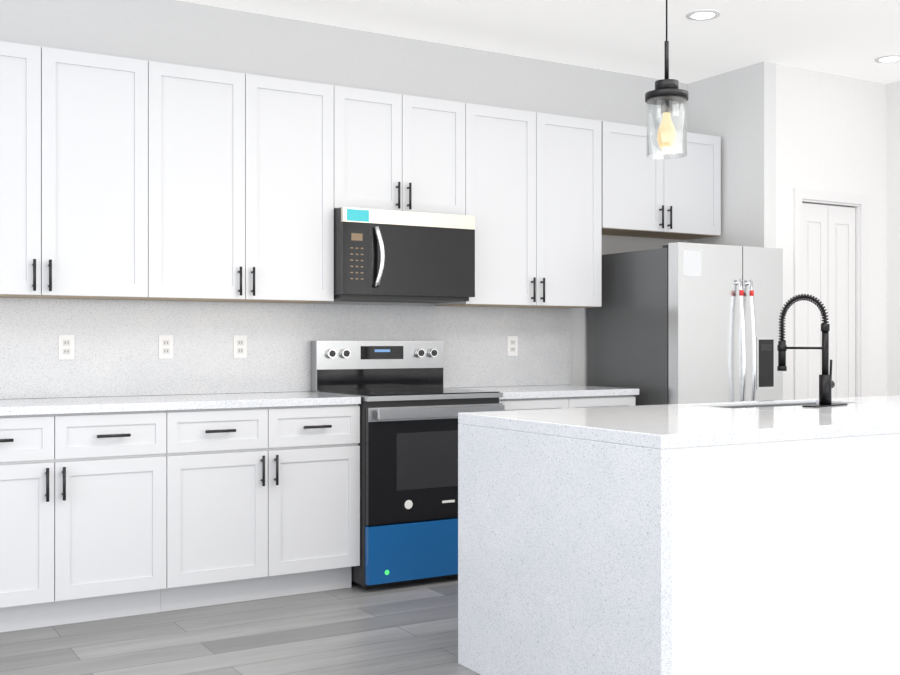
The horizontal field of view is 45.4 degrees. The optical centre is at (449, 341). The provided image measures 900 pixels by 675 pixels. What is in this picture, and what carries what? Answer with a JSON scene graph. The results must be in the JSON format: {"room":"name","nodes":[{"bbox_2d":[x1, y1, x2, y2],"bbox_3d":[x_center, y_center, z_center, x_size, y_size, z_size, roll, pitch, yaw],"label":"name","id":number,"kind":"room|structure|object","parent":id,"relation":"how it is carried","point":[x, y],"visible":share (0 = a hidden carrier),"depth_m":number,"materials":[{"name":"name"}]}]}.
{"room":"kitchen","nodes":[
{"label":"kitchen","id":0,"kind":"room"},
{"bbox_2d":[0,578,479,674],"bbox_3d":[0.986,1.200,1.441,8.960,0.050,9.100,0,0,-31],"label":"floor","id":1,"kind":"structure","parent":0,"point":[406,629],"depth_m":4.24,"materials":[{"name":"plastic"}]},
{"bbox_2d":[0,411,165,631],"bbox_3d":[-1.750,0.736,4.611,0.913,0.879,0.652,0,0,-31],"label":"base cabinet","id":2,"kind":"object","parent":1,"relation":"on","point":[82,517],"visible":0.96,"depth_m":4.43,"materials":[{"name":"white wood"}]},
{"bbox_2d":[0,391,360,415],"bbox_3d":[-1.760,0.277,4.615,2.748,0.034,0.637,0,0,-31],"label":"countertop","id":3,"kind":"structure","parent":2,"relation":"on","point":[37,406],"depth_m":4.73,"materials":[{"name":"stone"}]},
{"bbox_2d":[161,404,359,611],"bbox_3d":[-0.964,0.736,5.077,0.913,0.879,0.652,0,0,-31],"label":"base cabinet","id":4,"kind":"object","parent":1,"relation":"on","point":[262,502],"visible":0.96,"depth_m":4.82,"materials":[{"name":"white wood"}]},
{"bbox_2d":[311,341,504,589],"bbox_3d":[-0.211,0.586,5.451,0.752,1.178,0.720,0,0,-31],"label":"range","id":5,"kind":"object","parent":1,"relation":"on","point":[411,407],"visible":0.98,"depth_m":5.17,"materials":[{"name":"black metal"}]},
{"bbox_2d":[499,395,634,410],"bbox_3d":[0.478,0.736,5.932,0.913,0.879,0.652,0,0,-31],"label":"base cabinet","id":6,"kind":"object","parent":1,"relation":"on","point":[563,402],"visible":0.08,"depth_m":5.68,"materials":[{"name":"white wood"}]},
{"bbox_2d":[457,385,638,398],"bbox_3d":[0.480,0.277,5.943,0.922,0.034,0.637,0,0,-31],"label":"countertop","id":7,"kind":"structure","parent":6,"relation":"on","point":[537,391],"depth_m":5.79,"materials":[{"name":"stone"}]},
{"bbox_2d":[458,411,899,674],"bbox_3d":[1.475,0.738,4.145,2.716,0.876,1.092,0,0,-31],"label":"kitchen island","id":8,"kind":"object","parent":1,"relation":"on","point":[744,538],"depth_m":3.30,"materials":[{"name":"stone"}]},
{"bbox_2d":[674,395,899,426],"bbox_3d":[1.931,0.280,4.416,1.680,0.040,1.092,0,0,-31],"label":"island countertop","id":9,"kind":"structure","parent":8,"relation":"on","point":[871,411],"depth_m":4.04,"materials":[{"name":"white stone"}]},
{"bbox_2d":[678,403,789,414],"bbox_3d":[1.366,0.398,4.486,0.810,0.247,0.299,0,0,-31],"label":"sink","id":10,"kind":"object","parent":9,"relation":"in","point":[709,410],"depth_m":4.16,"materials":[{"name":"silver metal"}]},
{"bbox_2d":[777,294,847,407],"bbox_3d":[1.471,0.033,4.388,0.263,0.454,0.263,0,0,-31],"label":"faucet","id":11,"kind":"object","parent":9,"relation":"on","point":[826,384],"visible":1,"depth_m":4.32,"materials":[{"name":"black metal"}]},
{"bbox_2d":[588,242,782,406],"bbox_3d":[1.392,0.320,6.323,0.807,1.710,0.846,0,0,-31],"label":"refrigerator","id":12,"kind":"object","parent":1,"relation":"on","point":[679,323],"visible":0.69,"depth_m":6.02,"materials":[{"name":"grey metal"}]},
{"bbox_2d":[0,0,686,398],"bbox_3d":[-1.786,-0.242,5.029,7.850,2.835,0.100,0,0,-31],"label":"wall","id":13,"kind":"structure","parent":0,"point":[176,32],"depth_m":5.69,"materials":[{"name":"paint"}]},
{"bbox_2d":[0,41,147,299],"bbox_3d":[-1.825,-0.731,4.738,0.913,1.068,0.358,0,0,-31],"label":"upper cabinet","id":14,"kind":"object","parent":13,"relation":"attached to","point":[73,174],"visible":1,"depth_m":4.69,"materials":[{"name":"white wood"}]},
{"bbox_2d":[133,61,333,302],"bbox_3d":[-1.039,-0.731,5.204,0.913,1.068,0.358,0,0,-31],"label":"upper cabinet","id":15,"kind":"object","parent":13,"relation":"attached to","point":[240,187],"visible":0.96,"depth_m":5.07,"materials":[{"name":"white wood"}]},
{"bbox_2d":[0,297,570,398],"bbox_3d":[-1.190,0.032,5.313,4.440,0.455,0.018,0,0,-31],"label":"backsplash","id":16,"kind":"structure","parent":13,"relation":"attached to","point":[116,347],"depth_m":5.36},
{"bbox_2d":[58,335,73,359],"bbox_3d":[-1.766,0.027,4.956,0.070,0.114,0.008,0,0,-31],"label":"electrical outlet","id":17,"kind":"object","parent":16,"relation":"attached to","point":[65,347],"visible":1,"depth_m":4.95,"materials":[{"name":"white plastic"}]},
{"bbox_2d":[159,335,172,358],"bbox_3d":[-1.370,0.027,5.191,0.070,0.114,0.008,0,0,-31],"label":"electrical outlet","id":18,"kind":"object","parent":16,"relation":"attached to","point":[165,346],"visible":1,"depth_m":5.19,"materials":[{"name":"white plastic"}]},
{"bbox_2d":[233,335,246,357],"bbox_3d":[-1.049,0.027,5.381,0.070,0.114,0.008,0,0,-31],"label":"electrical outlet","id":19,"kind":"object","parent":16,"relation":"attached to","point":[239,346],"visible":1,"depth_m":5.38,"materials":[{"name":"white plastic"}]},
{"bbox_2d":[507,336,517,355],"bbox_3d":[0.362,0.027,6.218,0.070,0.114,0.008,0,0,-31],"label":"electrical outlet","id":20,"kind":"object","parent":16,"relation":"attached to","point":[512,345],"visible":1,"depth_m":6.21,"materials":[{"name":"white plastic"}]},
{"bbox_2d":[334,85,464,214],"bbox_3d":[-0.318,-0.961,5.631,0.761,0.608,0.358,0,0,-31],"label":"upper cabinet","id":21,"kind":"object","parent":13,"relation":"attached to","point":[397,152],"visible":0.73,"depth_m":5.49,"materials":[{"name":"white wood"}]},
{"bbox_2d":[334,207,474,302],"bbox_3d":[-0.288,-0.431,5.581,0.756,0.443,0.472,0,0,-31],"label":"over-the-range microwave","id":22,"kind":"object","parent":21,"relation":"attached to","point":[397,256],"visible":0.98,"depth_m":5.41,"materials":[{"name":"grey plastic"}]},
{"bbox_2d":[435,103,601,307],"bbox_3d":[0.403,-0.731,6.059,0.913,1.068,0.358,0,0,-31],"label":"upper cabinet","id":23,"kind":"object","parent":13,"relation":"attached to","point":[533,193],"visible":0.9,"depth_m":5.93,"materials":[{"name":"white wood"}]},
{"bbox_2d":[602,121,720,239],"bbox_3d":[1.200,-0.958,6.531,0.926,0.614,0.358,0,0,-31],"label":"upper cabinet","id":24,"kind":"object","parent":13,"relation":"attached to","point":[645,196],"visible":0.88,"depth_m":6.39,"materials":[{"name":"white wood"}]},
{"bbox_2d":[178,0,899,83],"bbox_3d":[0.986,-1.685,1.441,8.960,0.050,9.100,0,0,-31],"label":"ceiling","id":25,"kind":"structure","parent":0,"point":[853,38],"depth_m":5.73,"materials":[{"name":"paint"}]},
{"bbox_2d":[645,0,687,158],"bbox_3d":[0.741,-1.146,3.679,0.146,1.026,0.146,0,0,-31],"label":"pendant light","id":26,"kind":"object","parent":25,"relation":"hanging from","point":[667,93],"visible":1,"depth_m":3.66,"materials":[{"name":"black"}]},
{"bbox_2d":[686,9,719,20],"bbox_3d":[1.285,-1.656,5.466,0.170,0.008,0.170,0,0,-31],"label":"recessed light","id":27,"kind":"object","parent":25,"relation":"in","point":[703,14],"visible":1,"depth_m":5.45,"materials":[{"name":"white plastic"}]},
{"bbox_2d":[875,55,899,62],"bbox_3d":[2.583,-1.656,6.317,0.170,0.008,0.170,0,0,-31],"label":"recessed light","id":28,"kind":"object","parent":25,"relation":"in","point":[889,59],"visible":0.96,"depth_m":6.32,"materials":[{"name":"white plastic"}]},
{"bbox_2d":[687,61,886,399],"bbox_3d":[2.190,-0.242,7.009,1.210,2.835,0.750,0,0,-31],"label":"wall","id":29,"kind":"structure","parent":0,"point":[782,131],"depth_m":6.61,"materials":[{"name":"paint"}]},
{"bbox_2d":[802,203,854,398],"bbox_3d":[2.349,0.159,6.692,0.508,2.008,0.064,0,0,-31],"label":"bifold door","id":30,"kind":"structure","parent":29,"relation":"in","point":[828,256],"depth_m":6.70,"materials":[{"name":"white wood"}]},
{"bbox_2d":[794,188,867,403],"bbox_3d":[2.338,0.125,6.710,0.660,2.100,0.114,0,0,-31],"label":"door frame","id":31,"kind":"structure","parent":29,"relation":"attached to","point":[858,203],"depth_m":6.80,"materials":[{"name":"white wood"}]},
{"bbox_2d":[887,81,899,395],"bbox_3d":[4.962,-0.242,3.421,0.100,2.835,8.450,0,0,-31],"label":"wall","id":32,"kind":"structure","parent":0,"point":[893,238],"depth_m":6.90,"materials":[{"name":"paint"}]}
]}

